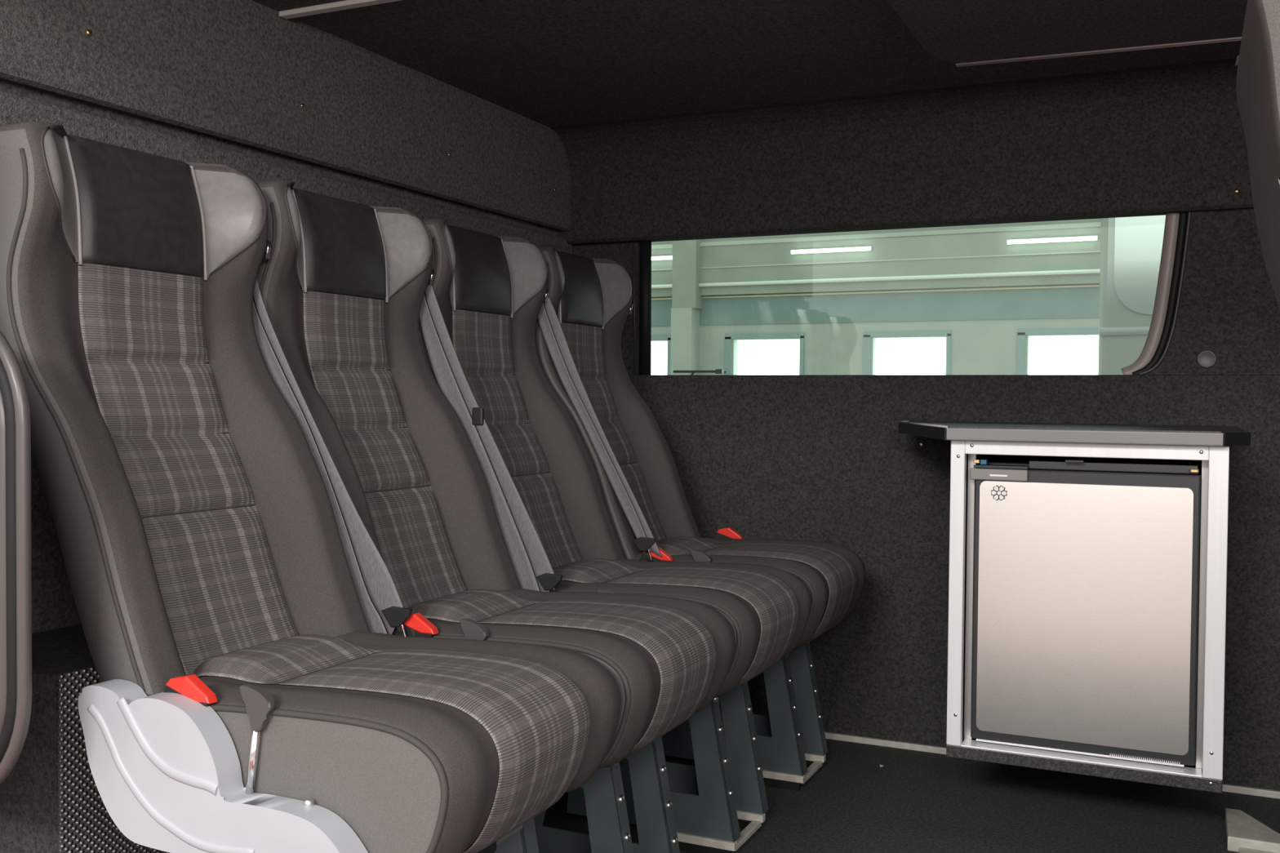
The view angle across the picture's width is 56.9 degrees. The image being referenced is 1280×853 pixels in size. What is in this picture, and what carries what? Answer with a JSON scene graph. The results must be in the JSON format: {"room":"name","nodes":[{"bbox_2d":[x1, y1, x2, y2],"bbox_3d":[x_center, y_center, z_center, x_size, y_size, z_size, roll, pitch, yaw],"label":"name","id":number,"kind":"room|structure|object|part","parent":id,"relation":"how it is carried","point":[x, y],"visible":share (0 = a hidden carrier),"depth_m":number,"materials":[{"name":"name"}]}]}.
{"room":"vehicle interior","nodes":[
{"label":"vehicle interior","id":0,"kind":"room"},
{"bbox_2d":[0,80,572,633],"bbox_3d":[-0.701,0.012,2.472,0.086,1.645,2.390,1,2,25],"label":"wall","id":1,"kind":"structure","parent":0,"point":[54,606],"depth_m":2.06,"materials":[{"name":"grey fabric"}]},
{"bbox_2d":[0,330,31,784],"bbox_3d":[-0.899,0.146,1.414,0.476,0.587,0.023,1,2,25],"label":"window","id":2,"kind":"structure","parent":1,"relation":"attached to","point":[15,544],"depth_m":1.32,"materials":[{"name":"grey plastic"}]},
{"bbox_2d":[86,29,92,35],"bbox_3d":[-0.887,-0.635,1.906,0.004,0.011,0.011,1,2,25],"label":"screw","id":3,"kind":"object","parent":1,"relation":"attached to","point":[89,32],"visible":1,"depth_m":1.90,"materials":[{"name":"gold metal"}]},
{"bbox_2d":[0,0,571,231],"bbox_3d":[-0.683,-0.674,2.394,0.040,0.270,2.290,1,2,25],"label":"overhead storage compartment","id":4,"kind":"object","parent":1,"relation":"attached to","point":[239,72],"depth_m":2.32,"materials":[{"name":"grey fabric"}]},
{"bbox_2d":[252,0,1240,127],"bbox_3d":[1.038,-0.801,1.629,3.920,0.050,2.460,1,2,25],"label":"ceiling","id":5,"kind":"structure","parent":0,"point":[548,63],"depth_m":2.55,"materials":[{"name":"fabric"}]},
{"bbox_2d":[278,0,400,18],"bbox_3d":[-0.508,-0.798,2.217,0.418,0.010,0.022,1,2,25],"label":"ceiling light strip","id":6,"kind":"object","parent":5,"relation":"attached to","point":[346,4],"visible":1,"depth_m":2.25,"materials":[{"name":"grey"}]},
{"bbox_2d":[887,0,1247,66],"bbox_3d":[1.201,-0.760,1.840,1.600,0.039,0.879,1,2,25],"label":"roof panel","id":7,"kind":"object","parent":5,"relation":"attached to","point":[962,33],"visible":1,"depth_m":2.24,"materials":[{"name":"fabric"}]},
{"bbox_2d":[651,284,1099,374],"bbox_3d":[8.492,-0.550,18.254,60.000,3.360,0.320,1,2,25],"label":"wall","id":8,"kind":"structure","parent":0,"point":[1068,302],"depth_m":20.04,"materials":[{"name":"white paint"}]},
{"bbox_2d":[650,334,671,374],"bbox_3d":[-0.048,-0.958,22.179,1.470,1.500,0.270,1,2,25],"label":"window","id":9,"kind":"structure","parent":8,"relation":"in","point":[660,350],"depth_m":22.06,"materials":[{"name":"grey"}]},
{"bbox_2d":[673,332,804,374],"bbox_3d":[1.769,-0.916,21.103,2.327,1.500,0.690,1,2,25],"label":"window","id":10,"kind":"structure","parent":8,"relation":"in","point":[756,357],"depth_m":21.16,"materials":[{"name":"grey"}]},
{"bbox_3d":[1.097,-0.954,21.271,0.967,0.143,0.430,1,2,25],"label":"hand rail","id":11,"kind":"part","parent":10,"relation":"part of","materials":[{"name":"black metal"}]},
{"bbox_2d":[651,284,1099,300],"bbox_3d":[5.254,-2.259,19.519,23.000,0.040,0.040,1,2,25],"label":"pipe","id":12,"kind":"object","parent":8,"relation":"attached to","point":[1091,285],"visible":0.47,"depth_m":19.92,"materials":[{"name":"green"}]},
{"bbox_2d":[862,329,951,374],"bbox_3d":[4.540,-0.867,20.047,1.470,1.500,0.270,1,2,25],"label":"window","id":13,"kind":"structure","parent":8,"relation":"in","point":[894,356],"depth_m":20.10,"materials":[{"name":"grey"}]},
{"bbox_2d":[1017,327,1098,374],"bbox_3d":[6.834,-0.822,18.981,1.470,1.500,0.270,1,2,25],"label":"window","id":14,"kind":"structure","parent":8,"relation":"in","point":[1055,354],"depth_m":19.07,"materials":[{"name":"grey"}]},
{"bbox_2d":[550,57,1253,244],"bbox_3d":[1.507,-0.644,2.575,3.860,0.304,0.216,1,2,25],"label":"wall","id":15,"kind":"structure","parent":0,"point":[1158,140],"depth_m":2.95,"materials":[{"name":"black fabric"}]},
{"bbox_2d":[1233,188,1239,193],"bbox_3d":[1.349,-0.533,2.671,0.012,0.012,0.005,1,2,25],"label":"stud","id":16,"kind":"object","parent":15,"relation":"attached to","point":[1236,190],"visible":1,"depth_m":2.67,"materials":[{"name":"gold metal"}]},
{"bbox_2d":[542,738,1279,852],"bbox_3d":[1.024,0.893,1.672,3.920,0.050,2.460,1,2,25],"label":"floor","id":17,"kind":"structure","parent":0,"point":[918,802],"depth_m":2.59,"materials":[{"name":"carpet"}]},
{"bbox_2d":[0,623,168,852],"bbox_3d":[-0.490,0.569,2.486,0.304,0.533,1.928,1,2,25],"label":"wall panel","id":18,"kind":"object","parent":17,"relation":"on","point":[51,801],"visible":0.23,"depth_m":1.59,"materials":[{"name":"grey carpet"}]},
{"bbox_3d":[-0.354,0.572,2.423,0.005,0.533,1.928,1,2,25],"label":"studded plate","id":19,"kind":"part","parent":18,"relation":"part of","materials":[{"name":"metal"}]},
{"bbox_2d":[0,121,622,852],"bbox_3d":[-0.461,0.230,1.581,0.776,1.258,0.478,1,2,25],"label":"passenger seat","id":20,"kind":"object","parent":17,"relation":"on","point":[253,695],"visible":1,"depth_m":1.53,"materials":[{"name":"fabric"}]},
{"bbox_3d":[-0.634,0.014,1.674,0.373,0.831,0.425,1,2,25],"label":"backrest","id":21,"kind":"part","parent":20,"relation":"part of","materials":[{"name":"fabric"}]},
{"bbox_3d":[-0.615,0.081,1.667,0.229,0.608,0.224,1,2,25],"label":"panel","id":22,"kind":"part","parent":20,"relation":"part of","materials":[{"name":"fabric"}]},
{"bbox_3d":[-0.442,0.381,1.351,0.022,0.089,0.010,1,2,25],"label":"lever rod","id":23,"kind":"part","parent":20,"relation":"part of","materials":[{"name":"silver metal"}]},
{"bbox_3d":[-0.436,0.322,1.347,0.047,0.052,0.010,1,2,25],"label":"recline lever","id":24,"kind":"part","parent":20,"relation":"part of","materials":[{"name":"grey plastic"}]},
{"bbox_2d":[157,631,621,852],"bbox_3d":[-0.337,0.404,1.544,0.511,0.198,0.425,1,2,25],"label":"seat cushion","id":25,"kind":"object","parent":20,"relation":"on","point":[410,744],"depth_m":1.37,"materials":[{"name":"fabric"}]},
{"bbox_3d":[-0.329,0.402,1.540,0.496,0.199,0.224,1,2,25],"label":"cushion panel","id":26,"kind":"part","parent":20,"relation":"part of","materials":[{"name":"fabric"}]},
{"bbox_3d":[-0.363,0.309,1.795,0.022,0.038,0.003,1,2,25],"label":"tongue blade","id":27,"kind":"part","parent":20,"relation":"part of","materials":[{"name":"silver metal"}]},
{"bbox_2d":[253,180,735,852],"bbox_3d":[-0.265,0.221,2.003,0.778,1.258,0.449,1,2,25],"label":"passenger seat","id":28,"kind":"object","parent":17,"relation":"on","point":[343,284],"visible":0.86,"depth_m":2.06,"materials":[{"name":"fabric"}]},
{"bbox_3d":[-0.425,0.072,2.075,0.229,0.608,0.224,1,2,25],"label":"panel","id":29,"kind":"part","parent":28,"relation":"part of","materials":[{"name":"fabric"}]},
{"bbox_3d":[-0.445,0.005,2.082,0.373,0.831,0.425,1,2,25],"label":"backrest","id":30,"kind":"part","parent":28,"relation":"part of","materials":[{"name":"fabric"}]},
{"bbox_3d":[-0.247,0.313,1.755,0.047,0.052,0.010,1,2,25],"label":"recline lever","id":31,"kind":"part","parent":28,"relation":"part of","materials":[{"name":"grey plastic"}]},
{"bbox_2d":[385,588,735,768],"bbox_3d":[-0.147,0.395,1.952,0.511,0.198,0.425,1,2,25],"label":"seat cushion","id":32,"kind":"object","parent":28,"relation":"on","point":[669,658],"depth_m":1.83,"materials":[{"name":"fabric"}]},
{"bbox_3d":[-0.139,0.393,1.948,0.496,0.199,0.224,1,2,25],"label":"cushion panel","id":33,"kind":"part","parent":28,"relation":"part of","materials":[{"name":"fabric"}]},
{"bbox_2d":[418,217,811,852],"bbox_3d":[-0.075,0.212,2.410,0.776,1.258,0.447,1,2,25],"label":"passenger seat","id":34,"kind":"object","parent":17,"relation":"on","point":[491,291],"visible":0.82,"depth_m":2.47,"materials":[{"name":"fabric"}]},
{"bbox_3d":[-0.236,0.064,2.483,0.229,0.608,0.224,1,2,25],"label":"panel","id":35,"kind":"part","parent":34,"relation":"part of","materials":[{"name":"fabric"}]},
{"bbox_3d":[-0.255,-0.003,2.490,0.373,0.831,0.425,1,2,25],"label":"backrest","id":36,"kind":"part","parent":34,"relation":"part of","materials":[{"name":"fabric"}]},
{"bbox_3d":[-0.057,0.325,2.164,0.047,0.052,0.010,1,2,25],"label":"recline lever","id":37,"kind":"part","parent":34,"relation":"part of","materials":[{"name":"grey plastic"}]},
{"bbox_3d":[0.017,0.280,2.611,0.022,0.038,0.003,1,2,25],"label":"tongue blade","id":38,"kind":"part","parent":34,"relation":"part of","materials":[{"name":"silver metal"}]},
{"bbox_2d":[537,559,811,697],"bbox_3d":[0.043,0.386,2.360,0.511,0.198,0.425,1,2,25],"label":"seat cushion","id":39,"kind":"object","parent":34,"relation":"on","point":[767,609],"depth_m":2.24,"materials":[{"name":"fabric"}]},
{"bbox_3d":[0.051,0.384,2.356,0.496,0.199,0.224,1,2,25],"label":"cushion panel","id":40,"kind":"part","parent":34,"relation":"part of","materials":[{"name":"fabric"}]},
{"bbox_2d":[535,244,865,791],"bbox_3d":[0.119,0.203,2.827,0.776,1.258,0.466,1,2,25],"label":"passenger seat","id":41,"kind":"object","parent":17,"relation":"on","point":[591,299],"visible":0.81,"depth_m":2.87,"materials":[{"name":"fabric"}]},
{"bbox_3d":[-0.046,0.055,2.890,0.229,0.608,0.224,1,2,25],"label":"panel","id":42,"kind":"part","parent":41,"relation":"part of","materials":[{"name":"fabric"}]},
{"bbox_3d":[-0.065,-0.012,2.898,0.373,0.831,0.425,1,2,25],"label":"backrest","id":43,"kind":"part","parent":41,"relation":"part of","materials":[{"name":"fabric"}]},
{"bbox_3d":[0.133,0.296,2.571,0.047,0.052,0.010,1,2,25],"label":"recline lever","id":44,"kind":"part","parent":41,"relation":"part of","materials":[{"name":"grey plastic"}]},
{"bbox_3d":[0.240,0.375,2.764,0.496,0.199,0.224,1,2,25],"label":"cushion panel","id":45,"kind":"part","parent":41,"relation":"part of","materials":[{"name":"fabric"}]},
{"bbox_2d":[633,537,865,648],"bbox_3d":[0.232,0.378,2.768,0.511,0.198,0.425,1,2,25],"label":"seat cushion","id":46,"kind":"object","parent":41,"relation":"on","point":[833,575],"depth_m":2.64,"materials":[{"name":"fabric"}]},
{"bbox_2d":[1225,808,1279,852],"bbox_3d":[1.247,0.838,2.369,0.125,0.030,0.315,1,2,25],"label":"bracket","id":47,"kind":"object","parent":17,"relation":"on","point":[1245,833],"visible":1,"depth_m":2.38,"materials":[{"name":"silver metal"}]},
{"bbox_2d":[1235,0,1279,311],"bbox_3d":[0.909,0.256,0.960,0.777,1.258,0.446,1,2,25],"label":"passenger seat","id":48,"kind":"object","parent":17,"relation":"on","point":[1258,60],"visible":1,"depth_m":1.03,"materials":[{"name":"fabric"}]},
{"bbox_2d":[572,208,1279,791],"bbox_3d":[1.535,0.147,2.670,3.860,1.400,0.050,1,2,25],"label":"wall","id":49,"kind":"structure","parent":0,"point":[823,458],"depth_m":3.03,"materials":[{"name":"grey carpet"}]},
{"bbox_2d":[632,211,1191,376],"bbox_3d":[0.636,-0.342,3.069,1.441,0.457,0.042,1,2,25],"label":"window","id":50,"kind":"structure","parent":49,"relation":"in","point":[1177,225],"depth_m":2.79,"materials":[{"name":"black rubber"}]},
{"bbox_3d":[1.214,-0.333,2.804,0.129,0.453,0.028,1,2,25],"label":"trim","id":51,"kind":"part","parent":50,"relation":"part of","materials":[{"name":"black rubber"}]},
{"bbox_2d":[918,441,924,447],"bbox_3d":[0.718,0.046,3.019,0.014,0.014,0.005,1,2,25],"label":"screw","id":52,"kind":"object","parent":49,"relation":"attached to","point":[921,444],"visible":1,"depth_m":3.02,"materials":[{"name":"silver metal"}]},
{"bbox_2d":[824,732,1279,799],"bbox_3d":[0.909,0.828,2.942,1.400,0.016,0.012,1,2,25],"label":"baseboard","id":53,"kind":"structure","parent":49,"relation":"attached to","point":[873,741],"depth_m":3.03,"materials":[{"name":"silver metal"}]},
{"bbox_2d":[946,440,1229,793],"bbox_3d":[0.992,0.359,2.601,0.519,0.663,0.542,1,2,25],"label":"cabinet","id":54,"kind":"object","parent":49,"relation":"attached to","point":[1212,461],"visible":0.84,"depth_m":2.34,"materials":[{"name":"silver metal"}]},
{"bbox_2d":[898,420,1250,446],"bbox_3d":[0.917,0.011,2.610,0.751,0.030,0.568,1,2,25],"label":"countertop","id":55,"kind":"structure","parent":54,"relation":"on","point":[1147,434],"depth_m":2.36,"materials":[{"name":"laminate"}]},
{"bbox_3d":[0.631,0.009,2.659,0.004,0.025,0.456,0,1,1],"label":"trim","id":56,"kind":"part","parent":55,"relation":"part of","materials":[{"name":"black plastic"}]},
{"bbox_3d":[1.133,0.024,2.244,0.097,0.025,0.004,-1,2,-37],"label":"trim","id":57,"kind":"part","parent":55,"relation":"part of","materials":[{"name":"black plastic"}]},
{"bbox_3d":[0.884,0.670,2.389,0.455,0.006,0.049,1,2,25],"label":"sill","id":58,"kind":"part","parent":54,"relation":"part of","materials":[{"name":"metal"}]},
{"bbox_2d":[969,454,1201,767],"bbox_3d":[0.986,0.360,2.600,0.435,0.595,0.508,1,2,25],"label":"fridge","id":59,"kind":"object","parent":54,"relation":"in","point":[1086,570],"visible":0.98,"depth_m":2.38,"materials":[{"name":"grey metal"}]},
{"bbox_3d":[0.746,0.099,2.450,0.115,0.024,0.032,1,2,25],"label":"handle","id":60,"kind":"part","parent":59,"relation":"part of","materials":[{"name":"grey plastic"}]},
{"bbox_3d":[0.884,0.047,2.361,0.455,0.028,0.024,1,2,25],"label":"rail","id":61,"kind":"part","parent":54,"relation":"part of","materials":[{"name":"metal"}]},
{"bbox_2d":[1196,350,1217,368],"bbox_3d":[1.313,-0.156,2.738,0.042,0.042,0.004,1,2,25],"label":"cap","id":62,"kind":"object","parent":49,"relation":"attached to","point":[1205,358],"visible":1,"depth_m":2.74,"materials":[{"name":"grey plastic"}]},
{"label":"outside","id":63,"kind":"structure","parent":0,"visible":0},
{"bbox_2d":[651,218,1101,297],"bbox_3d":[8.500,-4.857,18.087,60.000,5.260,0.450,1,2,25],"label":"wall","id":64,"kind":"structure","parent":63,"point":[988,243],"depth_m":19.83,"materials":[{"name":"white paint"}]},
{"bbox_2d":[651,255,672,260],"bbox_3d":[-0.026,-3.084,21.768,1.900,0.079,0.131,1,2,25],"label":"lamp","id":65,"kind":"object","parent":64,"relation":"attached to","point":[663,257],"visible":0.3,"depth_m":21.52,"materials":[{"name":"grey"}]},
{"bbox_2d":[791,246,871,253],"bbox_3d":[3.270,-3.018,20.237,1.390,0.079,0.131,1,2,25],"label":"lamp","id":66,"kind":"object","parent":64,"relation":"attached to","point":[855,248],"visible":1,"depth_m":20.18,"materials":[{"name":"white plastic"}]},
{"bbox_2d":[651,268,1100,288],"bbox_3d":[5.194,-2.466,19.381,23.000,0.070,0.070,1,2,25],"label":"pipe","id":67,"kind":"object","parent":64,"relation":"attached to","point":[1076,271],"visible":0.47,"depth_m":19.77,"materials":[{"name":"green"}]},
{"bbox_2d":[651,250,1100,271],"bbox_3d":[5.211,-2.776,19.404,23.000,0.020,0.015,1,2,25],"label":"roof beam","id":68,"kind":"structure","parent":64,"relation":"attached to","point":[1095,251],"depth_m":19.82,"materials":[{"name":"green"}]},
{"bbox_2d":[651,222,1101,248],"bbox_3d":[5.215,-3.201,19.394,23.000,0.070,0.015,1,2,25],"label":"roof beam","id":69,"kind":"structure","parent":64,"relation":"attached to","point":[1091,224],"depth_m":19.80,"materials":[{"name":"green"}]},
{"bbox_2d":[1007,235,1097,244],"bbox_3d":[6.525,-2.954,18.724,1.350,0.079,0.131,1,2,25],"label":"lamp","id":70,"kind":"object","parent":64,"relation":"attached to","point":[1081,237],"visible":1,"depth_m":18.67,"materials":[{"name":"white"}]},
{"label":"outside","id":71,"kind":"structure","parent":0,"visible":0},
{"bbox_3d":[-0.013,1.562,0.039,80.000,0.080,60.000,1,2,25],"label":"floor","id":72,"kind":"structure","parent":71,"visible":0},
{"bbox_2d":[670,239,702,374],"bbox_3d":[0.852,-2.011,21.401,0.460,6.000,0.400,1,2,25],"label":"wall pillar","id":73,"kind":"structure","parent":72,"relation":"on","point":[686,299],"depth_m":21.25,"materials":[{"name":"white paint"}]},
{"bbox_2d":[1097,214,1165,374],"bbox_3d":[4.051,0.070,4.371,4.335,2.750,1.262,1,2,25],"label":"window pane","id":74,"kind":"object","parent":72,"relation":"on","point":[1131,247],"visible":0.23,"depth_m":4.66,"materials":[{"name":"glass"}]}
]}

